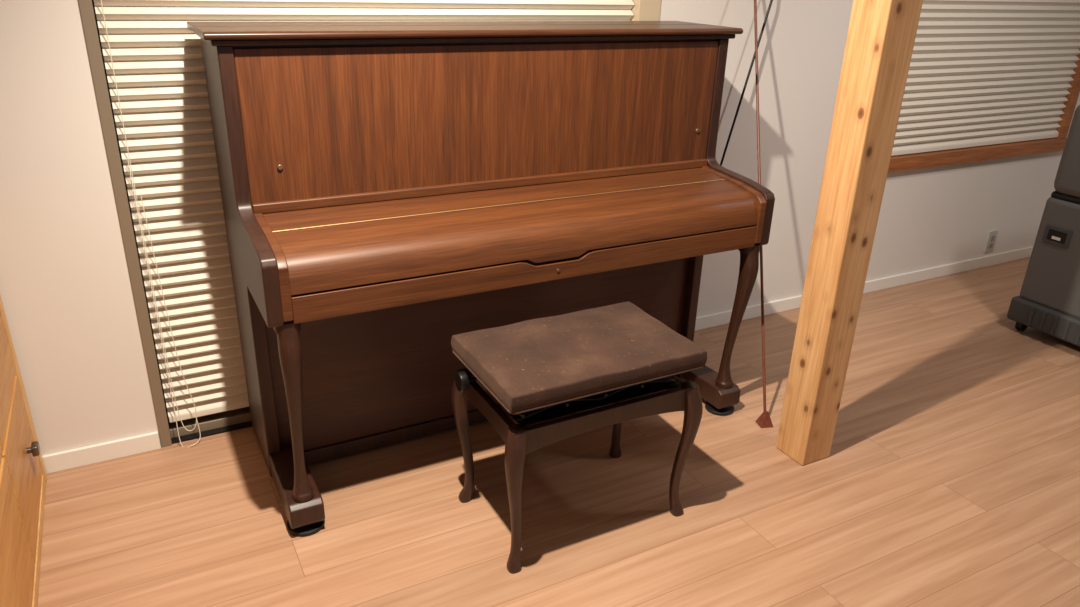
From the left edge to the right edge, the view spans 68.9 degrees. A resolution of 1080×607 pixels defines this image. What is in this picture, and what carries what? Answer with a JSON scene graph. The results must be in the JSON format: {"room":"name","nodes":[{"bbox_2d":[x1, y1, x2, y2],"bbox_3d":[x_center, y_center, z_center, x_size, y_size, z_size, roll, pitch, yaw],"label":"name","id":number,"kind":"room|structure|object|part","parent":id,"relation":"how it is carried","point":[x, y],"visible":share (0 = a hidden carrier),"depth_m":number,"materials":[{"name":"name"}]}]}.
{"room":"music room","nodes":[
{"label":"music room","id":0,"kind":"room"},
{"bbox_2d":[0,0,1079,455],"bbox_3d":[0.358,-1.017,2.791,6.050,2.500,0.180,-10,26,-26],"label":"wall","id":1,"kind":"structure","parent":0,"point":[66,293],"depth_m":2.33,"materials":[{"name":"white paint"}]},
{"bbox_2d":[42,431,160,473],"bbox_3d":[-1.306,0.445,2.352,0.307,0.058,0.012,-10,26,-26],"label":"baseboard","id":2,"kind":"structure","parent":1,"relation":"attached to","point":[78,457],"depth_m":2.34,"materials":[{"name":"white"}]},
{"bbox_2d":[92,0,167,414],"bbox_3d":[-0.456,-0.703,2.509,1.636,2.025,0.006,-10,26,-26],"label":"glass","id":3,"kind":"object","parent":1,"relation":"attached to","point":[92,0],"visible":0.02,"depth_m":2.26,"materials":[{"name":"black"}]},
{"bbox_2d":[78,0,250,446],"bbox_3d":[-0.405,-0.692,2.481,1.756,2.100,0.176,-10,26,-26],"label":"frame","id":4,"kind":"object","parent":1,"relation":"attached to","point":[167,430],"visible":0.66,"depth_m":2.19,"materials":[{"name":"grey metal"}]},
{"bbox_2d":[94,0,634,447],"bbox_3d":[-0.396,-0.633,2.417,1.629,2.057,0.093,-10,26,-26],"label":"blind","id":5,"kind":"object","parent":1,"relation":"attached to","point":[154,64],"visible":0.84,"depth_m":2.25,"materials":[{"name":"white plastic"}]},
{"bbox_3d":[-1.067,-0.506,2.065,0.069,1.956,0.016,1,23,-3],"label":"pull cord","id":6,"kind":"part","parent":5,"relation":"part of","materials":[{"name":"white fabric"}]},
{"bbox_3d":[-1.081,0.029,2.276,0.074,0.907,0.031,-2,23,-8],"label":"pull cord","id":7,"kind":"part","parent":5,"relation":"part of","materials":[{"name":"white fabric"}]},
{"bbox_3d":[-0.437,0.227,2.808,1.629,0.022,0.026,-10,26,-26],"label":"rail","id":8,"kind":"part","parent":5,"relation":"part of","materials":[{"name":"beige fabric"}]},
{"bbox_2d":[630,0,660,20],"bbox_3d":[0.329,-0.826,2.850,0.090,2.100,0.174,-10,26,-26],"label":"window","id":9,"kind":"structure","parent":1,"relation":"in","point":[643,10],"depth_m":2.69,"materials":[{"name":"beige"}]},
{"bbox_2d":[695,246,1032,330],"bbox_3d":[1.663,-0.095,3.842,2.903,0.058,0.012,-10,26,-26],"label":"baseboard","id":10,"kind":"structure","parent":1,"relation":"attached to","point":[716,319],"depth_m":3.88,"materials":[{"name":"white"}]},
{"bbox_2d":[888,48,1079,172],"bbox_3d":[2.049,-1.361,3.599,1.580,1.400,0.200,-10,26,-26],"label":"frame","id":11,"kind":"object","parent":1,"relation":"attached to","point":[1013,149],"visible":0.29,"depth_m":3.88,"materials":[{"name":"brown wood"}]},
{"bbox_2d":[891,0,1079,155],"bbox_3d":[2.075,-1.346,3.554,1.477,1.281,0.040,-10,26,-26],"label":"pleated shade","id":12,"kind":"object","parent":1,"relation":"attached to","point":[981,72],"visible":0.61,"depth_m":3.68,"materials":[{"name":"beige fabric"}]},
{"bbox_3d":[2.057,-0.767,3.800,1.477,0.022,0.026,-10,26,-26],"label":"rail","id":13,"kind":"part","parent":12,"relation":"part of","materials":[{"name":"white plastic"}]},
{"bbox_2d":[984,230,997,252],"bbox_3d":[2.386,-0.328,4.161,0.070,0.120,0.010,-10,26,-26],"label":"wall outlet","id":14,"kind":"object","parent":1,"relation":"attached to","point":[991,238],"visible":1,"depth_m":4.16,"materials":[{"name":"grey plastic"}]},
{"bbox_2d":[38,257,1079,606],"bbox_3d":[1.300,0.926,1.618,6.050,0.100,4.450,-10,26,-26],"label":"floor","id":15,"kind":"structure","parent":0,"point":[950,476],"depth_m":2.23,"materials":[{"name":"brown wood"}]},
{"bbox_2d":[0,295,46,606],"bbox_3d":[-1.292,0.371,1.469,0.484,0.885,1.364,-10,26,-26],"label":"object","id":16,"kind":"object","parent":15,"relation":"on","point":[23,475],"visible":1,"depth_m":1.88,"materials":[{"name":"brown wood"}]},
{"bbox_3d":[-1.103,0.196,1.492,0.021,0.468,0.430,-10,26,-26],"label":"door","id":17,"kind":"part","parent":16,"relation":"part of","materials":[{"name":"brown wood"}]},
{"bbox_3d":[-1.307,0.041,1.841,0.021,0.468,0.415,-10,26,-26],"label":"door","id":18,"kind":"part","parent":16,"relation":"part of","materials":[{"name":"brown wood"}]},
{"bbox_3d":[-1.115,0.566,1.650,0.021,0.313,0.430,-10,26,-26],"label":"door","id":19,"kind":"part","parent":16,"relation":"part of","materials":[{"name":"brown wood"}]},
{"bbox_3d":[-1.319,0.411,1.999,0.021,0.313,0.415,-10,26,-26],"label":"door","id":20,"kind":"part","parent":16,"relation":"part of","materials":[{"name":"brown wood"}]},
{"bbox_3d":[-1.322,0.381,2.061,0.016,0.028,0.036,-10,26,-26],"label":"latch knob","id":21,"kind":"part","parent":16,"relation":"part of","materials":[{"name":"silver metal"}]},
{"bbox_2d":[171,421,251,443],"bbox_3d":[-0.432,0.300,2.824,1.636,0.006,0.028,-10,26,-26],"label":"track","id":22,"kind":"object","parent":15,"relation":"on","point":[238,426],"visible":0.29,"depth_m":2.51,"materials":[{"name":"black metal"}]},
{"bbox_2d":[286,520,324,536],"bbox_3d":[-0.631,0.591,2.117,0.100,0.012,0.100,-10,26,-26],"label":"cup","id":23,"kind":"object","parent":15,"relation":"on","point":[307,530],"depth_m":2.09,"materials":[{"name":"black rubber"}]},
{"bbox_2d":[187,21,774,536],"bbox_3d":[-0.094,-0.175,2.383,1.578,1.245,0.617,-10,26,-26],"label":"upright piano","id":24,"kind":"object","parent":15,"relation":"on","point":[391,191],"visible":0.93,"depth_m":2.19,"materials":[{"name":"brown wood"}]},
{"bbox_3d":[-0.608,0.275,1.957,0.061,0.525,0.091,-10,26,-26],"label":"leg","id":25,"kind":"part","parent":24,"relation":"part of","materials":[{"name":"brown wood"}]},
{"bbox_3d":[-0.129,0.349,2.640,1.448,0.047,0.045,-10,26,-26],"label":"rail","id":26,"kind":"part","parent":24,"relation":"part of","materials":[{"name":"brown wood"}]},
{"bbox_3d":[-0.140,-0.787,2.253,1.578,0.018,0.345,-10,26,-26],"label":"lid","id":27,"kind":"part","parent":24,"relation":"part of","materials":[{"name":"brown wood"}]},
{"bbox_3d":[-0.143,-0.775,2.265,1.546,0.014,0.330,-10,26,-26],"label":"lid moulding","id":28,"kind":"part","parent":24,"relation":"part of","materials":[{"name":"brown wood"}]},
{"bbox_3d":[-0.088,-0.542,2.236,1.448,0.375,0.027,-10,26,-26],"label":"panel","id":29,"kind":"part","parent":24,"relation":"part of","materials":[{"name":"brown wood"}]},
{"bbox_3d":[-0.119,0.073,2.522,1.448,0.558,0.023,-10,26,-26],"label":"panel","id":30,"kind":"part","parent":24,"relation":"part of","materials":[{"name":"brown wood"}]},
{"bbox_3d":[-0.090,-0.357,2.308,1.448,0.026,0.041,-10,26,-26],"label":"music rail","id":31,"kind":"part","parent":24,"relation":"part of","materials":[{"name":"brown wood"}]},
{"bbox_3d":[0.650,0.047,2.589,0.061,0.525,0.091,-10,26,-26],"label":"leg","id":32,"kind":"part","parent":24,"relation":"part of","materials":[{"name":"brown wood"}]},
{"bbox_2d":[451,301,706,573],"bbox_3d":[0.092,0.331,2.124,0.600,0.527,0.375,-10,26,-26],"label":"piano bench","id":33,"kind":"object","parent":15,"relation":"on","point":[538,370],"visible":1,"depth_m":1.97,"materials":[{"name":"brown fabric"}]},
{"bbox_3d":[-0.199,0.198,2.002,0.022,0.052,0.052,-10,26,-26],"label":"height knob","id":34,"kind":"part","parent":33,"relation":"part of","materials":[{"name":"black metal"}]},
{"bbox_3d":[-0.212,0.369,2.162,0.054,0.410,0.054,-10,26,-26],"label":"leg","id":35,"kind":"part","parent":33,"relation":"part of","materials":[{"name":"brown wood"}]},
{"bbox_3d":[-0.061,0.484,1.904,0.054,0.410,0.054,-10,26,-26],"label":"leg","id":36,"kind":"part","parent":33,"relation":"part of","materials":[{"name":"brown wood"}]},
{"bbox_3d":[0.096,0.204,2.071,0.460,0.006,0.270,-10,26,-26],"label":"lift plate","id":37,"kind":"part","parent":33,"relation":"part of","materials":[{"name":"black metal"}]},
{"bbox_2d":[451,301,706,412],"bbox_3d":[0.098,0.116,2.034,0.560,0.059,0.361,-10,26,-26],"label":"seat cushion","id":38,"kind":"object","parent":33,"relation":"on","point":[533,364],"depth_m":1.96,"materials":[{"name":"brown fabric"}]},
{"bbox_3d":[0.243,0.286,2.391,0.054,0.410,0.054,-10,26,-26],"label":"leg","id":39,"kind":"part","parent":33,"relation":"part of","materials":[{"name":"brown wood"}]},
{"bbox_3d":[0.394,0.401,2.132,0.054,0.410,0.054,-10,26,-26],"label":"leg","id":40,"kind":"part","parent":33,"relation":"part of","materials":[{"name":"brown wood"}]},
{"bbox_2d":[705,402,733,415],"bbox_3d":[0.627,0.362,2.749,0.100,0.012,0.100,-10,26,-26],"label":"cup","id":41,"kind":"object","parent":15,"relation":"on","point":[725,411],"depth_m":2.72,"materials":[{"name":"black rubber"}]},
{"bbox_2d":[720,0,772,165],"bbox_3d":[0.709,-0.604,2.996,0.439,1.601,0.039,-15,28,-34],"label":"pole","id":42,"kind":"object","parent":15,"relation":"on","point":[771,1],"visible":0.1,"depth_m":2.93,"materials":[{"name":"black metal"}]},
{"bbox_2d":[754,0,772,427],"bbox_3d":[0.747,-0.437,2.707,0.050,1.522,0.795,-1,23,-6],"label":"cord","id":43,"kind":"object","parent":15,"relation":"on","point":[764,420],"visible":0.8,"depth_m":2.69,"materials":[{"name":"fabric"}]},
{"bbox_2d":[776,0,922,464],"bbox_3d":[0.876,-0.674,2.026,0.120,2.500,0.118,-10,26,-26],"label":"wooden post","id":44,"kind":"object","parent":15,"relation":"on","point":[881,35],"visible":1,"depth_m":2.17,"materials":[{"name":"brown wood"}]},
{"bbox_2d":[1007,105,1079,346],"bbox_3d":[2.443,-0.281,3.153,0.566,0.985,0.617,-10,26,-26],"label":"equipment case","id":45,"kind":"object","parent":15,"relation":"on","point":[1048,301],"visible":1,"depth_m":3.23,"materials":[{"name":"grey plastic"}]}
]}

